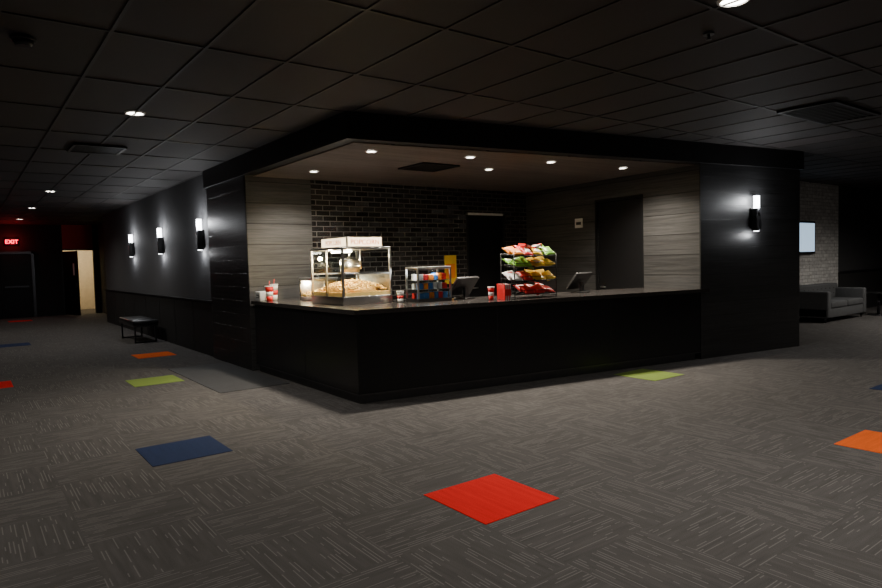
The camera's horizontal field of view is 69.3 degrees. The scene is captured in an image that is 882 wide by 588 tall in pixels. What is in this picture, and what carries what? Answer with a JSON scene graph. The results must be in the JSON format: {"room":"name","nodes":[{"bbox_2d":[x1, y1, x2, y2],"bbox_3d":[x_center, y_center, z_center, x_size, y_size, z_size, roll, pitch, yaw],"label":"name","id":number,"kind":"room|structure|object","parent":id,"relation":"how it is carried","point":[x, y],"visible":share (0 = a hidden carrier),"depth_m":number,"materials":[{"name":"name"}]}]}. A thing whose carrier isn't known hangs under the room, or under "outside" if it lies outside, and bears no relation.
{"room":"cinema lobby","nodes":[
{"label":"cinema lobby","id":0,"kind":"room"},
{"bbox_2d":[0,224,101,318],"bbox_3d":[-14.893,-0.689,20.308,12.000,3.070,0.150,-4,4,-37],"label":"wall","id":1,"kind":"structure","parent":0,"point":[47,242],"depth_m":21.51,"materials":[{"name":"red paint"}]},
{"bbox_2d":[5,238,17,244],"bbox_3d":[-13.999,-1.705,20.817,0.364,0.240,0.058,-4,4,-37],"label":"exit sign","id":2,"kind":"object","parent":1,"relation":"attached to","point":[8,241],"visible":1,"depth_m":20.80,"materials":[{"name":"red plastic"}]},
{"bbox_2d":[0,251,36,318],"bbox_3d":[-14.215,-0.280,20.674,1.840,2.180,0.099,-4,4,-37],"label":"door","id":3,"kind":"structure","parent":1,"relation":"in","point":[17,268],"depth_m":20.94,"materials":[{"name":"wood"}]},
{"bbox_2d":[62,251,80,314],"bbox_3d":[-12.457,-0.364,21.513,0.850,2.150,0.060,0,3,31],"label":"door","id":4,"kind":"structure","parent":1,"relation":"in","point":[70,258],"depth_m":21.48,"materials":[{"name":"wood"}]},
{"bbox_2d":[61,249,97,314],"bbox_3d":[-12.518,-0.428,22.104,1.000,2.240,0.190,-4,4,-37],"label":"trim","id":5,"kind":"structure","parent":1,"relation":"attached to","point":[62,250],"depth_m":22.25,"materials":[{"name":"black laminate"}]},
{"bbox_2d":[63,250,94,308],"bbox_3d":[-13.815,-0.728,23.622,2.300,2.750,3.850,-4,4,-37],"label":"wall","id":6,"kind":"structure","parent":0,"point":[85,257],"depth_m":24.81,"materials":[{"name":"beige paint"}]},
{"bbox_2d":[97,224,106,313],"bbox_3d":[-10.530,-0.819,20.614,0.150,3.070,4.600,-4,4,-37],"label":"wall","id":7,"kind":"structure","parent":0,"point":[100,227],"depth_m":21.97,"materials":[{"name":"paint"}]},
{"bbox_2d":[103,174,210,300],"bbox_3d":[-6.634,-0.606,14.508,0.170,3.070,9.850,-4,4,-37],"label":"wall","id":8,"kind":"structure","parent":0,"point":[182,270],"depth_m":13.06,"materials":[{"name":"grey paint"}]},
{"bbox_2d":[128,235,134,256],"bbox_3d":[-7.378,-1.147,15.214,0.115,0.525,0.120,-4,4,-37],"label":"wall sconce","id":9,"kind":"object","parent":8,"relation":"attached to","point":[131,243],"visible":1,"depth_m":15.18,"materials":[{"name":"black metal"}]},
{"bbox_2d":[105,289,213,356],"bbox_3d":[-6.692,0.463,14.498,0.045,0.940,9.850,-4,4,-37],"label":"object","id":10,"kind":"structure","parent":8,"relation":"attached to","point":[184,322],"depth_m":12.78,"materials":[{"name":"black laminate"}]},
{"bbox_2d":[157,228,163,253],"bbox_3d":[-5.724,-1.077,13.018,0.115,0.525,0.120,-4,4,-37],"label":"wall sconce","id":11,"kind":"object","parent":8,"relation":"attached to","point":[160,240],"visible":1,"depth_m":12.97,"materials":[{"name":"black metal"}]},
{"bbox_2d":[196,219,204,249],"bbox_3d":[-4.101,-1.008,10.861,0.115,0.525,0.120,-4,4,-37],"label":"wall sconce","id":12,"kind":"object","parent":8,"relation":"attached to","point":[200,238],"visible":1,"depth_m":10.82,"materials":[{"name":"black metal"}]},
{"bbox_2d":[206,175,251,369],"bbox_3d":[-3.161,-0.458,9.877,0.290,3.070,1.730,-4,4,-37],"label":"wall","id":13,"kind":"structure","parent":0,"point":[226,209],"depth_m":9.72,"materials":[{"name":"black wood"}]},
{"bbox_2d":[244,175,313,370],"bbox_3d":[-2.372,-0.316,9.443,1.005,2.790,0.120,-4,4,-37],"label":"wall panel","id":14,"kind":"object","parent":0,"point":[278,210],"depth_m":9.33,"materials":[{"name":"grey wood"}]},
{"bbox_2d":[310,180,527,301],"bbox_3d":[-0.114,-0.463,11.138,4.650,2.790,0.120,-4,4,-37],"label":"wall","id":15,"kind":"structure","parent":0,"point":[420,225],"depth_m":10.68,"materials":[{"name":"brick"}]},
{"bbox_2d":[444,255,456,283],"bbox_3d":[0.171,-0.432,11.270,0.260,0.500,0.011,-4,4,-37],"label":"poster","id":16,"kind":"object","parent":15,"relation":"attached to","point":[449,260],"visible":0.71,"depth_m":11.27,"materials":[{"name":"yellow paper"}]},
{"bbox_2d":[466,213,505,296],"bbox_3d":[0.834,-0.306,11.799,0.920,2.360,0.110,-4,4,-37],"label":"door","id":17,"kind":"structure","parent":15,"relation":"in","point":[484,238],"depth_m":11.79,"materials":[{"name":"wood"}]},
{"bbox_2d":[0,306,881,587],"bbox_3d":[0.218,0.803,14.483,29.000,0.100,37.000,-4,4,-37],"label":"floor","id":18,"kind":"structure","parent":0,"point":[729,471],"depth_m":4.48,"materials":[{"name":"grey carpet"}]},
{"bbox_2d":[0,381,12,388],"bbox_3d":[-6.035,1.227,8.438,0.610,0.004,0.610,-4,4,-37],"label":"floor","id":19,"kind":"structure","parent":18,"relation":"on","point":[4,384],"depth_m":8.55,"materials":[{"name":"red carpet"}]},
{"bbox_2d":[0,342,30,347],"bbox_3d":[-8.848,1.055,13.188,0.610,0.004,0.610,-4,4,-37],"label":"floor","id":20,"kind":"structure","parent":18,"relation":"on","point":[26,343],"depth_m":13.21,"materials":[{"name":"blue carpet"}]},
{"bbox_2d":[8,320,32,321],"bbox_3d":[-12.944,0.830,19.645,0.610,0.004,0.610,-4,4,-37],"label":"floor","id":21,"kind":"structure","parent":18,"relation":"on","point":[17,320],"depth_m":19.68,"materials":[{"name":"red carpet"}]},
{"bbox_2d":[119,316,157,343],"bbox_3d":[-6.423,0.743,13.551,0.480,0.463,1.500,-4,4,-37],"label":"bench","id":22,"kind":"object","parent":18,"relation":"on","point":[133,321],"visible":1,"depth_m":13.13,"materials":[{"name":"black leather"}]},
{"bbox_2d":[132,351,175,358],"bbox_3d":[-5.002,1.061,11.119,0.610,0.004,0.610,-4,4,-37],"label":"floor","id":23,"kind":"structure","parent":18,"relation":"on","point":[157,354],"depth_m":11.10,"materials":[{"name":"orange carpet"}]},
{"bbox_2d":[126,375,183,386],"bbox_3d":[-3.840,1.163,8.560,0.610,0.004,0.610,-4,4,-37],"label":"floor","id":24,"kind":"structure","parent":18,"relation":"on","point":[169,378],"depth_m":8.54,"materials":[{"name":"green carpet"}]},
{"bbox_2d":[135,435,232,466],"bbox_3d":[-2.127,1.287,5.271,0.610,0.004,0.610,-4,4,-37],"label":"floor","id":25,"kind":"structure","parent":18,"relation":"on","point":[172,452],"depth_m":5.25,"materials":[{"name":"blue carpet"}]},
{"bbox_2d":[168,362,288,392],"bbox_3d":[-2.998,1.127,8.817,0.875,0.006,2.400,-4,4,-37],"label":"floor mat","id":26,"kind":"object","parent":18,"relation":"on","point":[224,377],"visible":1,"depth_m":8.64,"materials":[{"name":"grey carpet"}]},
{"bbox_2d":[251,287,709,403],"bbox_3d":[0.548,0.510,9.217,5.858,1.010,3.120,-3,3,-27],"label":"counter","id":27,"kind":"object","parent":18,"relation":"on","point":[376,352],"depth_m":7.70,"materials":[{"name":"black wood"}]},
{"bbox_2d":[255,291,266,300],"bbox_3d":[-2.537,0.030,9.029,0.160,0.130,0.180,-4,4,-37],"label":"napkin dispenser","id":28,"kind":"object","parent":27,"relation":"on","point":[259,295],"visible":0.77,"depth_m":8.96,"materials":[{"name":"white plastic"}]},
{"bbox_2d":[265,281,272,300],"bbox_3d":[-2.379,-0.041,8.845,0.117,0.281,0.117,-4,4,-37],"label":"cup","id":29,"kind":"object","parent":27,"relation":"on","point":[269,289],"visible":0.97,"depth_m":8.81,"materials":[{"name":"red paper"}]},
{"bbox_2d":[270,284,277,300],"bbox_3d":[-2.351,-0.059,8.991,0.117,0.301,0.117,-4,4,-37],"label":"cup","id":30,"kind":"object","parent":27,"relation":"on","point":[275,286],"visible":0.77,"depth_m":8.96,"materials":[{"name":"white paper"}]},
{"bbox_2d":[299,275,337,300],"bbox_3d":[-1.708,-0.090,8.898,0.400,0.340,0.400,-4,4,-37],"label":"container","id":31,"kind":"object","parent":27,"relation":"on","point":[319,282],"visible":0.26,"depth_m":8.93,"materials":[{"name":"metal"}]},
{"bbox_2d":[310,237,391,305],"bbox_3d":[-1.137,-0.295,8.019,0.682,0.810,0.840,-4,4,-37],"label":"machine","id":32,"kind":"object","parent":27,"relation":"on","point":[367,288],"visible":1,"depth_m":7.82,"materials":[{"name":"metal"}]},
{"bbox_2d":[396,291,403,302],"bbox_3d":[-0.496,0.033,7.811,0.095,0.142,0.095,-4,4,-37],"label":"cup","id":33,"kind":"object","parent":27,"relation":"on","point":[400,294],"visible":1,"depth_m":7.78,"materials":[{"name":"paper"}]},
{"bbox_2d":[405,266,451,302],"bbox_3d":[-0.158,-0.127,7.947,0.460,0.430,0.360,-3,3,-27],"label":"display case","id":34,"kind":"object","parent":27,"relation":"on","point":[430,296],"visible":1,"depth_m":7.84,"materials":[{"name":"metal"}]},
{"bbox_2d":[448,276,478,299],"bbox_3d":[0.295,-0.080,8.197,0.211,0.286,0.420,1,4,43],"label":"cash register","id":35,"kind":"object","parent":27,"relation":"on","point":[463,286],"visible":0.93,"depth_m":8.16,"materials":[{"name":"black plastic"}]},
{"bbox_2d":[488,287,493,299],"bbox_3d":[0.616,-0.008,7.845,0.085,0.162,0.085,-4,4,-37],"label":"cup","id":36,"kind":"object","parent":27,"relation":"on","point":[490,289],"visible":0.96,"depth_m":7.82,"materials":[{"name":"red paper"}]},
{"bbox_2d":[497,284,499,298],"bbox_3d":[0.767,-0.034,8.005,0.090,0.190,0.105,-3,3,-27],"label":"popcorn box","id":37,"kind":"object","parent":27,"relation":"on","point":[498,285],"visible":0.41,"depth_m":8.00,"materials":[{"name":"red cardboard"}]},
{"bbox_2d":[500,284,510,299],"bbox_3d":[0.789,-0.025,7.809,0.090,0.190,0.105,-3,3,-27],"label":"popcorn box","id":38,"kind":"object","parent":27,"relation":"on","point":[505,289],"visible":0.98,"depth_m":7.77,"materials":[{"name":"red cardboard"}]},
{"bbox_2d":[500,243,556,298],"bbox_3d":[1.127,-0.305,8.181,0.671,0.694,0.314,-3,3,-27],"label":"rack","id":39,"kind":"object","parent":27,"relation":"on","point":[522,249],"visible":0.99,"depth_m":8.11,"materials":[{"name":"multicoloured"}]},
{"bbox_2d":[566,272,592,292],"bbox_3d":[1.960,-0.165,9.008,0.211,0.286,0.420,1,4,43],"label":"cash register","id":40,"kind":"object","parent":27,"relation":"on","point":[579,279],"visible":1,"depth_m":8.96,"materials":[{"name":"black plastic"}]},
{"bbox_2d":[424,474,559,524],"bbox_3d":[0.315,1.286,4.054,0.610,0.004,0.610,-4,4,-37],"label":"tile","id":41,"kind":"structure","parent":18,"relation":"on","point":[488,499],"depth_m":4.02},
{"bbox_2d":[614,369,683,380],"bbox_3d":[2.625,1.018,8.075,0.610,0.004,0.610,-4,4,-37],"label":"floor","id":42,"kind":"structure","parent":18,"relation":"on","point":[646,374],"depth_m":8.05,"materials":[{"name":"green carpet"}]},
{"bbox_2d":[799,283,865,322],"bbox_3d":[8.551,0.172,14.136,2.000,0.760,0.840,-4,4,-37],"label":"sofa","id":43,"kind":"object","parent":18,"relation":"on","point":[825,301],"visible":0.88,"depth_m":13.66,"materials":[{"name":"grey fabric"}]},
{"bbox_2d":[834,430,881,453],"bbox_3d":[3.484,1.159,4.908,0.610,0.004,0.610,-4,4,-37],"label":"floor","id":44,"kind":"structure","parent":18,"relation":"on","point":[867,440],"depth_m":5.00,"materials":[{"name":"orange carpet"}]},
{"bbox_2d":[866,291,881,315],"bbox_3d":[10.056,0.221,14.670,0.560,0.530,0.560,-4,4,-37],"label":"side table","id":45,"kind":"object","parent":18,"relation":"on","point":[878,293],"visible":0.9,"depth_m":14.64,"materials":[{"name":"black laminate"}]},
{"bbox_2d":[869,384,881,389],"bbox_3d":[5.066,1.017,6.858,0.610,0.004,0.610,-4,4,-37],"label":"floor","id":46,"kind":"structure","parent":18,"relation":"on","point":[878,387],"depth_m":6.95,"materials":[{"name":"blue carpet"}]},
{"bbox_2d":[0,0,881,224],"bbox_3d":[0.136,-2.361,14.319,29.000,0.100,37.000,-4,4,-37],"label":"ceiling","id":47,"kind":"structure","parent":0,"point":[274,29],"depth_m":5.38,"materials":[{"name":"black tile"}]},
{"bbox_2d":[10,34,36,47],"bbox_3d":[-2.784,-1.680,4.256,0.150,0.055,0.150,-4,4,-37],"label":"smoke detector","id":48,"kind":"object","parent":47,"relation":"attached to","point":[20,40],"visible":1,"depth_m":4.22,"materials":[{"name":"black plastic"}]},
{"bbox_2d":[67,143,126,155],"bbox_3d":[-4.425,-1.858,8.212,0.600,0.020,0.600,-4,4,-37],"label":"ceiling vent","id":49,"kind":"object","parent":47,"relation":"in","point":[75,147],"visible":1,"depth_m":8.18,"materials":[{"name":"black metal"}]},
{"bbox_2d":[124,111,145,115],"bbox_3d":[-3.072,-1.813,6.414,0.198,0.012,0.198,-4,4,-37],"label":"recessed light","id":50,"kind":"object","parent":47,"relation":"in","point":[139,113],"visible":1,"depth_m":6.41,"materials":[{"name":"beige"}]},
{"bbox_2d":[0,0,881,224],"bbox_3d":[0.137,-2.307,14.322,29.000,0.008,37.000,-4,4,-37],"label":"grid","id":51,"kind":"object","parent":47,"relation":"attached to","point":[111,31],"visible":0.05,"depth_m":5.67,"materials":[{"name":"black metal"}]},
{"bbox_2d":[703,31,714,40],"bbox_3d":[1.894,-1.821,4.517,0.080,0.045,0.080,-4,4,-37],"label":"sprinkler head","id":52,"kind":"object","parent":47,"relation":"attached to","point":[711,33],"visible":1,"depth_m":4.51},
{"bbox_2d":[716,0,749,6],"bbox_3d":[1.814,-1.815,3.957,0.198,0.012,0.198,-4,4,-37],"label":"recessed light","id":53,"kind":"object","parent":47,"relation":"in","point":[720,3],"visible":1,"depth_m":3.98,"materials":[{"name":"beige"}]},
{"bbox_2d":[777,100,880,124],"bbox_3d":[4.378,-2.036,7.194,1.200,0.020,0.600,-4,4,-37],"label":"ceiling vent","id":54,"kind":"object","parent":47,"relation":"in","point":[834,111],"visible":1,"depth_m":7.15,"materials":[{"name":"black metal"}]},
{"bbox_2d":[253,142,693,192],"bbox_3d":[0.609,-1.773,9.204,5.402,0.012,3.768,-4,4,-37],"label":"ceiling soffit","id":55,"kind":"structure","parent":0,"point":[513,171],"depth_m":8.90,"materials":[{"name":"brown paint"}]},
{"bbox_2d":[365,150,377,152],"bbox_3d":[-0.795,-1.625,7.282,0.148,0.012,0.148,-4,4,-37],"label":"recessed light","id":56,"kind":"object","parent":55,"relation":"attached to","point":[367,151],"visible":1,"depth_m":7.27,"materials":[{"name":"beige"}]},
{"bbox_2d":[398,162,459,171],"bbox_3d":[-0.165,-1.706,8.605,0.600,0.020,0.600,-4,4,-37],"label":"air vent","id":57,"kind":"object","parent":55,"relation":"attached to","point":[423,166],"visible":1,"depth_m":8.58,"materials":[{"name":"black metal"}]},
{"bbox_2d":[526,163,699,358],"bbox_3d":[2.734,-0.519,10.785,0.120,2.790,3.859,-3,3,-31],"label":"wall","id":58,"kind":"structure","parent":0,"point":[670,196],"depth_m":9.96,"materials":[{"name":"grey wood"}]},
{"bbox_2d":[575,218,582,227],"bbox_3d":[2.401,-1.235,11.131,0.014,0.160,0.180,-3,3,-31],"label":"notice","id":59,"kind":"object","parent":58,"relation":"attached to","point":[578,222],"visible":1,"depth_m":11.11,"materials":[{"name":"white plastic"}]},
{"bbox_2d":[595,194,643,289],"bbox_3d":[2.919,-0.340,10.424,0.120,2.460,1.020,-3,3,-31],"label":"door","id":60,"kind":"structure","parent":58,"relation":"in","point":[620,250],"depth_m":10.42,"materials":[{"name":"wood"}]},
{"bbox_2d":[699,163,799,358],"bbox_3d":[4.215,-0.669,10.222,2.204,3.070,1.937,-4,4,-37],"label":"wall","id":61,"kind":"structure","parent":0,"point":[752,278],"depth_m":9.55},
{"bbox_2d":[203,111,803,188],"bbox_3d":[0.891,-1.980,10.238,8.315,0.279,4.824,-3,3,-27],"label":"soffit","id":62,"kind":"structure","parent":61,"relation":"attached to","point":[346,127],"depth_m":7.77,"materials":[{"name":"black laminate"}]},
{"bbox_2d":[750,195,760,230],"bbox_3d":[4.695,-1.199,9.516,0.120,0.525,0.115,-3,3,-27],"label":"wall sconce","id":63,"kind":"object","parent":61,"relation":"attached to","point":[755,212],"depth_m":9.48,"materials":[{"name":"black metal"}]},
{"bbox_2d":[799,181,838,318],"bbox_3d":[7.037,-0.920,13.644,6.434,3.070,0.150,-4,4,-37],"label":"brick","id":64,"kind":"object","parent":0,"point":[819,203],"depth_m":14.93,"materials":[{"name":"grey brick"}]},
{"bbox_2d":[800,221,814,253],"bbox_3d":[8.046,-1.263,14.251,1.240,0.740,0.073,-4,4,-37],"label":"television","id":65,"kind":"object","parent":64,"relation":"attached to","point":[807,228],"depth_m":14.35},
{"bbox_2d":[838,186,881,270],"bbox_3d":[12.103,-1.248,17.446,6.250,3.070,0.150,-4,4,-37],"label":"wall","id":66,"kind":"structure","parent":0,"point":[860,210],"depth_m":16.25,"materials":[{"name":"black paint"}]},
{"bbox_2d":[838,268,881,307],"bbox_3d":[12.190,-0.212,17.420,6.250,1.000,0.050,-4,4,-37],"label":"wainscot","id":67,"kind":"structure","parent":66,"relation":"attached to","point":[871,279],"depth_m":16.55,"materials":[{"name":"black laminate"}]}
]}

